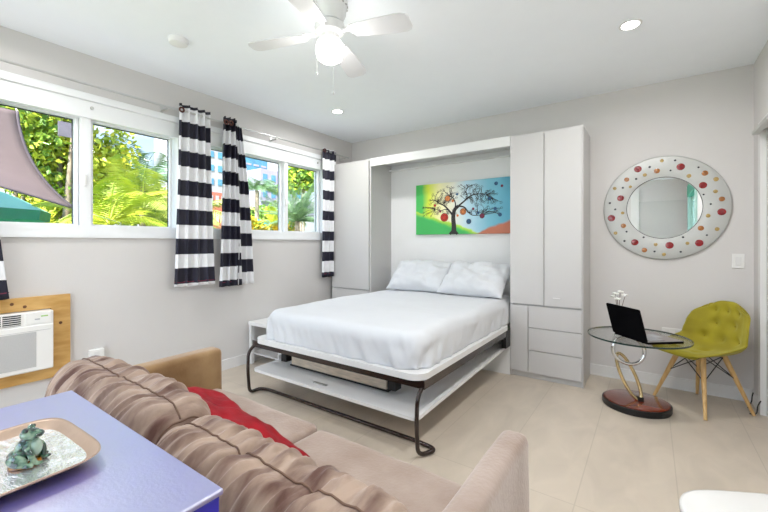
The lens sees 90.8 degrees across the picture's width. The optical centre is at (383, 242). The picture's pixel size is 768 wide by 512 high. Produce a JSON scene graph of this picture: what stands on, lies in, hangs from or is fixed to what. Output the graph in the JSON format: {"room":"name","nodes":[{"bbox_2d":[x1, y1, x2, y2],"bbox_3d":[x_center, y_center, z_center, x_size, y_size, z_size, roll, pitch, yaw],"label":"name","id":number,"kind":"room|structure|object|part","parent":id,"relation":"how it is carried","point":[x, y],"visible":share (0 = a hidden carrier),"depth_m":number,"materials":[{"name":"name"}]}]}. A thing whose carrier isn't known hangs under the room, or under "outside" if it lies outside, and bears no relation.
{"room":"studio apartment","nodes":[
{"label":"studio apartment","id":0,"kind":"room"},
{"bbox_2d":[0,26,351,407],"bbox_3d":[-2.339,-0.075,2.585,0.200,2.550,6.340,0,0,35],"label":"wall","id":1,"kind":"structure","parent":0,"point":[125,301],"depth_m":3.02,"materials":[{"name":"paint"}]},
{"bbox_2d":[0,293,69,388],"bbox_3d":[-2.373,0.625,2.275,0.099,0.550,0.793,0,0,35],"label":"air conditioner","id":2,"kind":"object","parent":1,"relation":"attached to","point":[35,344],"visible":0.97,"depth_m":2.42,"materials":[{"name":"white plastic"}]},
{"bbox_2d":[0,314,20,327],"bbox_3d":[-2.359,0.480,2.226,0.008,0.070,0.330,0,0,35],"label":"vent","id":3,"kind":"object","parent":2,"relation":"attached to","point":[9,320],"depth_m":2.32,"materials":[{"name":"plastic"}]},
{"bbox_2d":[0,332,35,373],"bbox_3d":[-2.338,0.676,2.242,0.004,0.223,0.420,0,0,35],"label":"grille","id":4,"kind":"object","parent":2,"relation":"attached to","point":[17,349],"depth_m":2.34,"materials":[{"name":"white plastic"}]},
{"bbox_3d":[-2.337,0.669,2.260,0.018,0.288,0.562,0,0,35],"label":"panel","id":5,"kind":"part","parent":2,"relation":"part of","materials":[{"name":"plastic"}]},
{"bbox_3d":[-2.219,0.479,2.431,0.005,0.072,0.125,0,0,35],"label":"control panel","id":6,"kind":"part","parent":2,"relation":"part of","materials":[{"name":"plastic"}]},
{"bbox_2d":[0,70,178,238],"bbox_3d":[-2.154,-0.553,2.736,0.130,1.030,1.368,0,0,35],"label":"window","id":7,"kind":"structure","parent":1,"relation":"in","point":[85,110],"depth_m":2.71,"materials":[{"name":"plastic"}]},
{"bbox_3d":[-2.361,-0.510,2.488,0.035,0.776,0.559,0,0,35],"label":"sash","id":8,"kind":"part","parent":7,"relation":"part of","materials":[{"name":"plastic"}]},
{"bbox_3d":[-1.994,-0.510,3.011,0.035,0.776,0.589,0,0,35],"label":"sash","id":9,"kind":"part","parent":7,"relation":"part of","materials":[{"name":"plastic"}]},
{"bbox_2d":[88,347,103,356],"bbox_3d":[-2.084,0.822,2.742,0.037,0.110,0.090,0,0,35],"label":"wall outlet","id":10,"kind":"object","parent":1,"relation":"attached to","point":[98,351],"visible":0.5,"depth_m":2.73,"materials":[{"name":"white plastic"}]},
{"bbox_2d":[0,58,223,123],"bbox_3d":[-2.050,-1.090,2.724,0.112,0.070,1.928,0,0,35],"label":"curtain rod","id":11,"kind":"object","parent":1,"relation":"attached to","point":[1,59],"visible":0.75,"depth_m":2.69,"materials":[{"name":"silver metal"}]},
{"bbox_2d":[0,239,9,299],"bbox_3d":[-2.401,-0.400,2.142,0.087,1.491,0.413,0,0,35],"label":"curtain","id":12,"kind":"object","parent":11,"relation":"hanging from","point":[4,294],"visible":1,"depth_m":2.29,"materials":[{"name":"fabric"}]},
{"bbox_2d":[174,103,214,286],"bbox_3d":[-1.620,-0.396,3.258,0.061,1.533,0.362,0,0,35],"label":"curtain","id":13,"kind":"object","parent":11,"relation":"hanging from","point":[194,252],"visible":1,"depth_m":3.25,"materials":[{"name":"fabric"}]},
{"bbox_2d":[222,354,266,370],"bbox_3d":[-2.199,1.153,2.597,0.015,0.095,6.120,0,0,35],"label":"baseboard","id":14,"kind":"structure","parent":1,"relation":"attached to","point":[239,360],"depth_m":3.68,"materials":[{"name":"white wood"}]},
{"bbox_2d":[211,126,322,239],"bbox_3d":[-1.208,-0.553,4.082,0.130,1.030,1.578,0,0,35],"label":"window","id":15,"kind":"structure","parent":1,"relation":"in","point":[284,156],"depth_m":4.19,"materials":[{"name":"plastic"}]},
{"bbox_3d":[-1.395,-0.510,3.862,0.035,0.776,0.859,0,0,35],"label":"sash","id":16,"kind":"part","parent":15,"relation":"part of","materials":[{"name":"plastic"}]},
{"bbox_3d":[-0.967,-0.510,4.472,0.035,0.776,0.529,0,0,35],"label":"sash","id":17,"kind":"part","parent":15,"relation":"part of","materials":[{"name":"plastic"}]},
{"bbox_2d":[228,124,348,161],"bbox_3d":[-0.988,-1.090,4.236,0.112,0.070,1.733,0,0,35],"label":"curtain rod","id":18,"kind":"object","parent":1,"relation":"attached to","point":[271,136],"visible":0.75,"depth_m":4.05,"materials":[{"name":"silver metal"}]},
{"bbox_2d":[219,116,253,286],"bbox_3d":[-1.390,-0.378,3.595,0.099,1.568,0.389,0,0,31],"label":"curtain","id":19,"kind":"object","parent":18,"relation":"hanging from","point":[236,259],"visible":1,"depth_m":3.56,"materials":[{"name":"fabric"}]},
{"bbox_2d":[322,148,335,277],"bbox_3d":[-0.666,-0.360,4.617,0.075,1.551,0.268,0,0,35],"label":"curtain","id":20,"kind":"object","parent":18,"relation":"hanging from","point":[328,159],"visible":0.97,"depth_m":4.58,"materials":[{"name":"fabric"}]},
{"bbox_2d":[0,0,767,142],"bbox_3d":[-0.588,-1.425,1.476,4.340,0.150,6.540,0,0,35],"label":"ceiling","id":21,"kind":"structure","parent":0,"point":[459,60],"depth_m":2.65,"materials":[{"name":"paint"}]},
{"bbox_2d":[168,34,188,47],"bbox_3d":[-1.364,-1.332,2.511,0.124,0.036,0.124,0,0,35],"label":"smoke detector","id":22,"kind":"object","parent":21,"relation":"attached to","point":[178,41],"visible":1,"depth_m":2.48,"materials":[{"name":"white plastic"}]},
{"bbox_2d":[248,0,412,93],"bbox_3d":[-0.287,-1.078,2.086,0.760,0.544,0.756,0,0,-32],"label":"ceiling fan","id":23,"kind":"object","parent":21,"relation":"attached to","point":[328,16],"visible":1,"depth_m":2.05,"materials":[{"name":"white plastic"}]},
{"bbox_3d":[-0.606,-1.143,2.164,0.329,0.044,0.133,0,0,9],"label":"blade","id":24,"kind":"part","parent":23,"relation":"part of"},
{"bbox_3d":[-0.384,-1.143,1.811,0.133,0.044,0.329,0,0,14],"label":"blade","id":25,"kind":"part","parent":23,"relation":"part of","materials":[{"name":"white wood"}]},
{"bbox_3d":[-0.302,-1.173,2.109,0.168,0.115,0.168,0,0,35],"label":"motor","id":26,"kind":"part","parent":23,"relation":"part of","materials":[{"name":"white metal"}]},
{"bbox_3d":[-0.302,-1.066,2.109,0.156,0.124,0.156,0,0,35],"label":"globe","id":27,"kind":"part","parent":23,"relation":"part of","materials":[{"name":"white glass"}]},
{"bbox_3d":[-0.215,-1.143,2.406,0.133,0.044,0.329,0,0,15],"label":"blade","id":28,"kind":"part","parent":23,"relation":"part of","materials":[{"name":"white wood"}]},
{"bbox_3d":[-0.016,-1.143,1.992,0.329,0.044,0.133,0,0,21],"label":"blade","id":29,"kind":"part","parent":23,"relation":"part of","materials":[{"name":"white wood"}]},
{"bbox_2d":[331,109,343,113],"bbox_3d":[-0.476,-1.347,3.879,0.124,0.007,0.124,0,0,35],"label":"recessed light","id":30,"kind":"object","parent":21,"relation":"in","point":[337,111],"visible":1,"depth_m":3.88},
{"bbox_2d":[619,19,641,30],"bbox_3d":[1.522,-1.347,2.340,0.124,0.007,0.124,0,0,35],"label":"recessed light","id":31,"kind":"object","parent":21,"relation":"in","point":[631,24],"visible":1,"depth_m":2.33,"materials":[{"name":"white plastic"}]},
{"bbox_2d":[222,358,767,511],"bbox_3d":[-0.588,1.250,1.476,4.340,0.100,6.540,0,0,35],"label":"floor","id":32,"kind":"structure","parent":0,"point":[585,454],"depth_m":2.37,"materials":[{"name":"tile"}]},
{"bbox_2d":[0,390,222,511],"bbox_3d":[-0.809,0.825,0.666,0.810,0.750,0.640,0,0,35],"label":"console table","id":33,"kind":"object","parent":32,"relation":"on","point":[129,473],"visible":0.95,"depth_m":0.72,"materials":[{"name":"blue paint"}]},
{"bbox_2d":[0,418,100,496],"bbox_3d":[-0.750,0.436,0.756,0.305,0.026,0.245,0,0,33],"label":"tray","id":34,"kind":"object","parent":33,"relation":"on","point":[70,446],"visible":0.67,"depth_m":0.80,"materials":[{"name":"beige ceramic"}]},
{"bbox_2d":[5,424,50,470],"bbox_3d":[-0.713,0.404,0.757,0.065,0.074,0.060,0,0,-17],"label":"frog figurine","id":35,"kind":"object","parent":34,"relation":"on","point":[29,451],"visible":1,"depth_m":0.74,"materials":[{"name":"ceramic"}]},
{"bbox_2d":[249,318,280,363],"bbox_3d":[-1.026,0.990,3.814,0.485,0.420,0.440,0,0,35],"label":"bedside table","id":36,"kind":"object","parent":32,"relation":"on","point":[262,323],"visible":0.25,"depth_m":3.75,"materials":[{"name":"white paint"}]},
{"bbox_3d":[-1.320,1.008,3.779,0.035,0.385,0.035,0,0,35],"label":"leg","id":37,"kind":"part","parent":36,"relation":"part of","materials":[{"name":"white wood"}]},
{"bbox_2d":[253,349,277,359],"bbox_3d":[-1.029,1.093,3.809,0.455,0.015,0.390,0,0,35],"label":"shelf","id":38,"kind":"object","parent":36,"relation":"attached to","point":[262,352],"depth_m":3.72,"materials":[{"name":"white paint"}]},
{"bbox_2d":[45,347,528,511],"bbox_3d":[-0.505,0.843,1.351,1.791,0.714,0.791,0,0,35],"label":"sofa","id":39,"kind":"object","parent":32,"relation":"on","point":[255,473],"visible":0.72,"depth_m":1.13,"materials":[{"name":"beige fabric"}]},
{"bbox_2d":[45,355,210,443],"bbox_3d":[-0.991,0.647,1.429,0.905,0.323,0.304,0,0,35],"label":"cushion","id":40,"kind":"object","parent":39,"relation":"on","point":[151,405],"depth_m":1.29,"materials":[{"name":"beige fabric"}]},
{"bbox_3d":[-1.103,0.840,1.878,0.111,0.521,0.605,0,0,35],"label":"arm","id":41,"kind":"part","parent":39,"relation":"part of","materials":[{"name":"fabric"}]},
{"bbox_2d":[187,387,309,456],"bbox_3d":[-0.616,0.676,1.393,0.672,0.238,0.341,0,0,33],"label":"throw pillow","id":42,"kind":"object","parent":39,"relation":"on","point":[219,404],"visible":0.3,"depth_m":1.37,"materials":[{"name":"red fabric"}]},
{"bbox_2d":[213,389,316,443],"bbox_3d":[-0.780,0.847,1.571,0.771,0.166,0.681,0,0,35],"label":"seat cushion","id":43,"kind":"object","parent":39,"relation":"on","point":[294,429],"depth_m":1.66,"materials":[{"name":"beige fabric"}]},
{"bbox_2d":[156,415,408,511],"bbox_3d":[-0.302,0.686,0.944,0.830,0.318,0.302,0,0,35],"label":"cushion","id":44,"kind":"object","parent":39,"relation":"on","point":[255,473],"depth_m":0.90,"materials":[{"name":"beige fabric"}]},
{"bbox_2d":[294,430,461,511],"bbox_3d":[-0.150,0.847,1.123,0.768,0.165,0.672,0,0,35],"label":"seat cushion","id":45,"kind":"object","parent":39,"relation":"on","point":[419,489],"depth_m":1.28,"materials":[{"name":"beige fabric"}]},
{"bbox_3d":[0.187,0.839,0.862,0.092,0.521,0.785,0,0,35],"label":"arm","id":46,"kind":"part","parent":39,"relation":"part of","materials":[{"name":"beige fabric"}]},
{"bbox_2d":[332,159,390,298],"bbox_3d":[-0.274,0.113,4.724,0.595,2.175,0.455,0,0,35],"label":"tall cabinet","id":47,"kind":"object","parent":32,"relation":"on","point":[362,191],"visible":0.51,"depth_m":4.54,"materials":[{"name":"white paint"}]},
{"bbox_3d":[-0.407,0.702,4.551,0.571,0.287,0.019,0,0,35],"label":"drawer","id":48,"kind":"part","parent":47,"relation":"part of","materials":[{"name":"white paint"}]},
{"bbox_3d":[-0.407,-0.206,4.551,0.571,1.496,0.019,0,0,35],"label":"door","id":49,"kind":"part","parent":47,"relation":"part of","materials":[{"name":"white paint"}]},
{"bbox_2d":[246,289,510,455],"bbox_3d":[0.149,0.856,3.357,1.621,0.686,2.044,0,0,35],"label":"bed","id":50,"kind":"object","parent":32,"relation":"on","point":[396,352],"visible":0.93,"depth_m":2.60,"materials":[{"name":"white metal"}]},
{"bbox_3d":[-0.446,0.980,2.639,0.120,0.006,0.025,0,0,35],"label":"recessed handle","id":51,"kind":"part","parent":50,"relation":"part of","materials":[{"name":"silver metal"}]},
{"bbox_3d":[0.040,0.800,3.217,1.563,0.049,1.570,0,0,35],"label":"bed frame","id":52,"kind":"part","parent":50,"relation":"part of","materials":[{"name":"brown metal"}]},
{"bbox_3d":[0.184,0.627,3.352,1.455,0.228,2.006,0,0,35],"label":"mattress with sheet","id":53,"kind":"part","parent":50,"relation":"part of","materials":[{"name":"white fabric"}]},
{"bbox_2d":[386,260,451,292],"bbox_3d":[0.398,0.361,4.165,0.680,0.346,0.374,0,0,31],"label":"bed pillow","id":54,"kind":"object","parent":50,"relation":"on","point":[414,275],"visible":0.86,"depth_m":4.07,"materials":[{"name":"white fabric"}]},
{"bbox_2d":[437,261,509,298],"bbox_3d":[0.909,0.356,3.779,0.687,0.352,0.374,0,0,40],"label":"bed pillow","id":55,"kind":"object","parent":50,"relation":"on","point":[481,279],"visible":0.98,"depth_m":3.66,"materials":[{"name":"white fabric"}]},
{"bbox_2d":[370,136,510,374],"bbox_3d":[0.624,0.113,4.093,1.597,2.175,0.455,0,0,35],"label":"surround","id":56,"kind":"object","parent":32,"relation":"on","point":[490,158],"visible":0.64,"depth_m":4.22,"materials":[{"name":"white wood"}]},
{"bbox_3d":[0.629,-0.965,4.101,1.597,0.020,0.435,0,0,35],"label":"panel","id":57,"kind":"part","parent":56,"relation":"part of","materials":[{"name":"white wood"}]},
{"bbox_3d":[0.727,-0.892,4.240,1.597,0.015,0.054,0,0,35],"label":"rail","id":58,"kind":"part","parent":56,"relation":"part of","materials":[{"name":"white wood"}]},
{"bbox_3d":[0.749,0.123,4.271,1.597,2.154,0.020,0,0,35],"label":"panel","id":59,"kind":"part","parent":56,"relation":"part of","materials":[{"name":"white wood"}]},
{"bbox_2d":[416,176,509,234],"bbox_3d":[0.845,-0.383,4.167,1.120,0.590,0.040,0,0,35],"label":"painting","id":60,"kind":"object","parent":56,"relation":"attached to","point":[480,206],"visible":0.99,"depth_m":4.13,"materials":[{"name":"paint"}]},
{"bbox_3d":[0.498,1.070,3.914,1.597,0.260,0.018,0,0,35],"label":"kick panel","id":61,"kind":"part","parent":56,"relation":"part of","materials":[{"name":"white wood"}]},
{"bbox_2d":[510,125,589,387],"bbox_3d":[1.518,0.113,3.459,0.594,2.175,0.465,0,0,35],"label":"tall cabinet","id":62,"kind":"object","parent":32,"relation":"on","point":[550,169],"visible":1,"depth_m":3.27,"materials":[{"name":"white paint"}]},
{"bbox_3d":[1.217,0.852,3.409,0.153,0.587,0.019,0,0,35],"label":"narrow panel","id":63,"kind":"part","parent":62,"relation":"part of","materials":[{"name":"white paint"}]},
{"bbox_3d":[1.272,-0.206,3.371,0.286,1.496,0.019,0,0,35],"label":"door","id":64,"kind":"part","parent":62,"relation":"part of","materials":[{"name":"white paint"}]},
{"bbox_3d":[1.458,0.651,3.240,0.423,0.187,0.019,0,0,35],"label":"drawer","id":65,"kind":"part","parent":62,"relation":"part of","materials":[{"name":"white paint"}]},
{"bbox_3d":[1.458,0.848,3.240,0.423,0.194,0.019,0,0,35],"label":"drawer","id":66,"kind":"part","parent":62,"relation":"part of","materials":[{"name":"white paint"}]},
{"bbox_3d":[1.458,1.048,3.240,0.423,0.194,0.019,0,0,35],"label":"drawer","id":67,"kind":"part","parent":62,"relation":"part of","materials":[{"name":"white paint"}]},
{"bbox_3d":[1.512,-0.206,3.202,0.290,1.496,0.019,0,0,35],"label":"door","id":68,"kind":"part","parent":62,"relation":"part of","materials":[{"name":"white paint"}]},
{"bbox_2d":[587,326,693,418],"bbox_3d":[1.819,0.933,2.719,0.631,0.534,0.631,0,0,35],"label":"glass side table","id":69,"kind":"object","parent":32,"relation":"on","point":[640,404],"visible":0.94,"depth_m":2.76,"materials":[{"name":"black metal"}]},
{"bbox_2d":[610,290,627,305],"bbox_3d":[1.808,0.514,2.911,0.120,0.302,0.067,0,0,35],"label":"flower vase","id":70,"kind":"object","parent":69,"relation":"on","point":[619,291],"visible":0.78,"depth_m":2.91,"materials":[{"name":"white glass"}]},
{"bbox_2d":[606,303,683,344],"bbox_3d":[1.804,0.550,2.636,0.327,0.228,0.314,0,0,-6],"label":"laptop","id":71,"kind":"object","parent":69,"relation":"on","point":[627,322],"visible":1,"depth_m":2.59,"materials":[{"name":"black plastic"}]},
{"bbox_3d":[1.674,0.544,2.622,0.065,0.216,0.314,0,0,-6],"label":"lid","id":72,"kind":"part","parent":71,"relation":"part of","materials":[{"name":"black plastic"}]},
{"bbox_2d":[652,301,755,420],"bbox_3d":[2.329,0.818,2.789,0.516,0.767,0.472,0,0,-10],"label":"shell chair","id":73,"kind":"object","parent":32,"relation":"on","point":[720,329],"visible":0.93,"depth_m":2.80,"materials":[{"name":"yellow fabric"}]},
{"bbox_3d":[2.169,0.998,2.903,0.186,0.407,0.037,0,0,33],"label":"leg","id":74,"kind":"part","parent":73,"relation":"part of","materials":[{"name":"brown wood"}]},
{"bbox_3d":[2.449,0.998,2.949,0.037,0.406,0.176,0,0,37],"label":"leg","id":75,"kind":"part","parent":73,"relation":"part of","materials":[{"name":"brown wood"}]},
{"bbox_3d":[2.217,0.998,2.627,0.037,0.407,0.186,0,0,37],"label":"leg","id":76,"kind":"part","parent":73,"relation":"part of","materials":[{"name":"brown wood"}]},
{"bbox_3d":[2.501,0.998,2.677,0.186,0.407,0.037,0,0,33],"label":"leg","id":77,"kind":"part","parent":73,"relation":"part of","materials":[{"name":"brown wood"}]},
{"bbox_2d":[679,490,767,511],"bbox_3d":[1.039,0.975,0.895,0.450,0.450,0.510,0,0,7],"label":"side table","id":78,"kind":"object","parent":32,"relation":"on","point":[694,500],"visible":1,"depth_m":1.10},
{"bbox_2d":[747,392,760,414],"bbox_3d":[2.586,1.133,2.656,0.044,0.131,0.208,0,0,32],"label":"power cable","id":79,"kind":"object","parent":32,"relation":"on","point":[752,392],"visible":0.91,"depth_m":2.64,"materials":[{"name":"black rubber"}]},
{"bbox_2d":[352,64,753,388],"bbox_3d":[1.235,-0.075,4.070,4.340,2.550,0.200,0,0,35],"label":"wall","id":80,"kind":"structure","parent":0,"point":[708,118],"depth_m":3.18,"materials":[{"name":"paint"}]},
{"bbox_2d":[603,156,732,259],"bbox_3d":[2.328,-0.293,3.160,0.864,0.864,0.032,0,0,35],"label":"wall mirror","id":81,"kind":"object","parent":80,"relation":"attached to","point":[663,207],"visible":1,"depth_m":3.13,"materials":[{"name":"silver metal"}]},
{"bbox_2d":[627,178,701,237],"bbox_3d":[2.331,-0.293,3.164,0.506,0.506,0.014,0,0,35],"label":"mirror glass","id":82,"kind":"object","parent":81,"relation":"attached to","point":[656,207],"depth_m":3.15,"materials":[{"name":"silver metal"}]},
{"bbox_2d":[590,363,753,401],"bbox_3d":[2.337,1.153,3.161,1.090,0.095,0.020,0,0,35],"label":"baseboard","id":83,"kind":"structure","parent":80,"relation":"attached to","point":[714,389],"depth_m":3.12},
{"bbox_2d":[662,327,681,335],"bbox_3d":[2.385,0.750,3.133,0.140,0.090,0.011,0,0,35],"label":"wall outlet","id":84,"kind":"object","parent":80,"relation":"attached to","point":[670,330],"visible":0.38,"depth_m":3.14,"materials":[{"name":"white plastic"}]},
{"bbox_2d":[664,329,669,335],"bbox_3d":[2.354,0.750,3.150,0.034,0.068,0.004,0,0,35],"label":"socket","id":85,"kind":"object","parent":84,"relation":"attached to","point":[665,330],"depth_m":3.15,"materials":[{"name":"white plastic"}]},
{"bbox_2d":[732,254,744,267],"bbox_3d":[2.715,0.138,2.901,0.072,0.112,0.012,0,0,35],"label":"light switch","id":86,"kind":"object","parent":80,"relation":"attached to","point":[738,260],"visible":1,"depth_m":2.90,"materials":[{"name":"white plastic"}]},
{"bbox_2d":[754,40,767,394],"bbox_3d":[1.048,-0.075,0.204,0.200,2.550,6.340,0,0,35],"label":"wall","id":87,"kind":"structure","parent":0,"point":[761,63],"depth_m":2.76,"materials":[{"name":"paint"}]},
{"bbox_2d":[752,390,757,409],"bbox_3d":[1.567,1.153,1.129,0.015,0.095,4.190,0,0,35],"label":"baseboard","id":88,"kind":"structure","parent":87,"relation":"attached to","point":[755,396],"depth_m":2.76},
{"bbox_2d":[752,113,767,415],"bbox_3d":[2.368,0.175,2.247,0.110,2.050,1.060,0,0,35],"label":"door","id":89,"kind":"structure","parent":87,"relation":"in","point":[761,130],"depth_m":2.63,"materials":[{"name":"white paint"}]},
{"bbox_3d":[2.383,0.175,2.236,0.072,2.050,1.060,0,0,35],"label":"casing","id":90,"kind":"part","parent":89,"relation":"part of","materials":[{"name":"white wood"}]},
{"label":"outside","id":91,"kind":"structure","parent":0,"visible":0},
{"bbox_3d":[-6.079,1.410,34.829,130.000,0.180,170.000,0,0,35],"label":"ground","id":92,"kind":"structure","parent":91,"visible":0},
{"bbox_2d":[0,191,50,222],"bbox_3d":[-4.764,0.310,4.265,1.450,2.020,1.450,0,0,-32],"label":"patio umbrella","id":93,"kind":"object","parent":92,"relation":"on","point":[12,209],"visible":0.94,"depth_m":4.29,"materials":[{"name":"teal fabric"}]},
{"bbox_2d":[0,105,100,221],"bbox_3d":[-5.278,-0.564,5.253,2.310,3.791,2.065,0,0,40],"label":"tree","id":94,"kind":"object","parent":92,"relation":"on","point":[45,124],"visible":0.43,"depth_m":5.04,"materials":[{"name":"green plant"}]},
{"bbox_2d":[56,120,71,223],"bbox_3d":[-4.391,-0.630,5.180,1.038,3.906,0.834,0,0,35],"label":"tree","id":95,"kind":"object","parent":92,"relation":"on","point":[68,182],"visible":0.02,"depth_m":5.14,"materials":[{"name":"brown plant"}]},
{"bbox_2d":[58,118,71,137],"bbox_3d":[-3.907,-1.805,4.702,0.020,0.990,0.220,0,0,35],"label":"hanging sign","id":96,"kind":"object","parent":95,"relation":"hanging from","point":[64,128],"visible":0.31,"depth_m":4.66,"materials":[{"name":"white"}]},
{"bbox_2d":[17,114,141,223],"bbox_3d":[-4.690,-0.521,5.749,1.558,3.691,1.591,0,0,27],"label":"tree","id":97,"kind":"object","parent":92,"relation":"on","point":[101,150],"visible":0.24,"depth_m":5.63,"materials":[{"name":"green plant"}]},
{"bbox_2d":[6,181,166,225],"bbox_3d":[-6.639,-0.271,8.647,2.876,3.208,3.547,0,0,35],"label":"tree","id":98,"kind":"object","parent":92,"relation":"on","point":[19,194],"visible":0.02,"depth_m":8.39,"materials":[{"name":"green plant"}]},
{"bbox_2d":[32,175,166,226],"bbox_3d":[-3.507,0.271,4.890,1.608,2.098,1.630,0,0,5],"label":"areca palm","id":99,"kind":"object","parent":92,"relation":"on","point":[126,211],"visible":0.62,"depth_m":4.76,"materials":[{"name":"green plant"}]},
{"bbox_2d":[55,153,219,225],"bbox_3d":[-3.558,0.091,5.746,2.149,2.457,1.974,0,0,-3],"label":"areca palm","id":100,"kind":"object","parent":92,"relation":"on","point":[160,205],"visible":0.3,"depth_m":5.28,"materials":[{"name":"green plant"}]},
{"bbox_2d":[109,133,166,193],"bbox_3d":[-4.674,-0.282,7.297,2.147,3.204,2.063,0,0,35],"label":"areca palm","id":101,"kind":"object","parent":92,"relation":"on","point":[158,161],"visible":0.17,"depth_m":7.04,"materials":[{"name":"green plant"}]},
{"bbox_2d":[119,169,254,228],"bbox_3d":[-3.545,0.089,6.618,2.281,2.461,2.293,0,0,35],"label":"areca palm","id":102,"kind":"object","parent":92,"relation":"on","point":[218,201],"visible":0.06,"depth_m":6.37,"materials":[{"name":"green plant"}]},
{"bbox_2d":[154,138,221,192],"bbox_3d":[-18.804,-5.180,37.539,6.060,13.000,4.800,0,0,35],"label":"apartment building","id":103,"kind":"structure","parent":92,"relation":"on","point":[160,145],"depth_m":36.37,"materials":[{"name":"concrete"}]},
{"bbox_2d":[166,192,221,228],"bbox_3d":[-16.711,-1.480,33.562,6.060,5.600,3.100,0,0,35],"label":"apartment building","id":104,"kind":"structure","parent":92,"relation":"on","point":[215,196],"depth_m":32.06,"materials":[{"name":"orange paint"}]},
{"bbox_2d":[245,157,266,170],"bbox_3d":[-26.219,-7.280,72.207,6.060,17.200,5.000,0,0,35],"label":"glass tower","id":105,"kind":"structure","parent":92,"relation":"on","point":[251,164],"depth_m":70.19,"materials":[{"name":"glass"}]},
{"bbox_2d":[251,215,269,229],"bbox_3d":[-4.185,0.163,11.815,1.033,2.321,1.087,0,0,35],"label":"flowering bush","id":106,"kind":"object","parent":92,"relation":"on","point":[255,224],"visible":0.2,"depth_m":11.71,"materials":[{"name":"yellow plant"}]},
{"bbox_2d":[247,175,277,218],"bbox_3d":[-5.493,-0.787,16.546,2.576,4.215,2.521,0,0,35],"label":"coconut palm","id":107,"kind":"object","parent":92,"relation":"on","point":[265,187],"visible":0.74,"depth_m":16.40,"materials":[{"name":"green plant"}]},
{"bbox_2d":[251,203,277,219],"bbox_3d":[-6.984,-0.510,21.433,2.457,3.682,3.124,0,0,35],"label":"shade tree","id":108,"kind":"object","parent":92,"relation":"on","point":[261,216],"visible":0.18,"depth_m":20.78,"materials":[{"name":"green plant"}]},
{"bbox_2d":[247,168,292,207],"bbox_3d":[-19.038,-4.980,61.171,6.500,12.600,6.200,0,0,35],"label":"apartment building","id":109,"kind":"structure","parent":92,"relation":"on","point":[259,174],"depth_m":58.08,"materials":[{"name":"white concrete"}]},
{"bbox_2d":[263,198,277,225],"bbox_3d":[-3.713,-0.093,12.774,1.316,2.826,1.471,0,0,-28],"label":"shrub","id":110,"kind":"object","parent":92,"relation":"on","point":[274,217],"visible":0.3,"depth_m":12.65,"materials":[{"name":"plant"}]},
{"bbox_2d":[268,218,294,230],"bbox_3d":[-3.414,0.228,12.933,1.027,2.191,1.281,0,0,35],"label":"flowering bush","id":111,"kind":"object","parent":92,"relation":"on","point":[275,228],"visible":0.17,"depth_m":12.68,"materials":[{"name":"yellow plant"}]},
{"bbox_2d":[259,180,313,230],"bbox_3d":[-2.682,-0.317,11.921,2.419,3.273,2.387,0,0,-43],"label":"fan palm","id":112,"kind":"object","parent":92,"relation":"on","point":[297,213],"visible":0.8,"depth_m":11.59,"materials":[{"name":"green plant"}]},
{"bbox_2d":[270,165,305,200],"bbox_3d":[-22.071,-8.180,88.543,6.060,19.000,6.500,0,0,35],"label":"apartment building","id":113,"kind":"structure","parent":92,"relation":"on","point":[274,168],"depth_m":86.80,"materials":[{"name":"concrete"}]},
{"bbox_2d":[275,166,313,231],"bbox_3d":[-4.704,-1.754,21.378,3.418,6.161,2.868,0,0,35],"label":"shade tree","id":114,"kind":"object","parent":92,"relation":"on","point":[304,179],"visible":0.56,"depth_m":20.76,"materials":[{"name":"green plant"}]},
{"bbox_2d":[276,202,313,231],"bbox_3d":[-8.541,-1.880,52.143,6.060,6.400,12.500,0,0,35],"label":"apartment building","id":115,"kind":"structure","parent":92,"relation":"on","point":[309,227],"depth_m":46.34,"materials":[{"name":"concrete"}]},
{"bbox_3d":[-4.450,-0.465,4.155,0.067,3.570,0.070,0,0,35],"label":"post","id":116,"kind":"object","parent":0,"visible":0},
{"bbox_2d":[0,107,120,222],"bbox_3d":[-4.521,-1.229,3.342,1.169,1.948,3.758,0,0,24],"label":"shade sail","id":117,"kind":"object","parent":116,"relation":"attached to","point":[19,173],"visible":0.94,"depth_m":3.99,"materials":[{"name":"fabric"}]}
]}

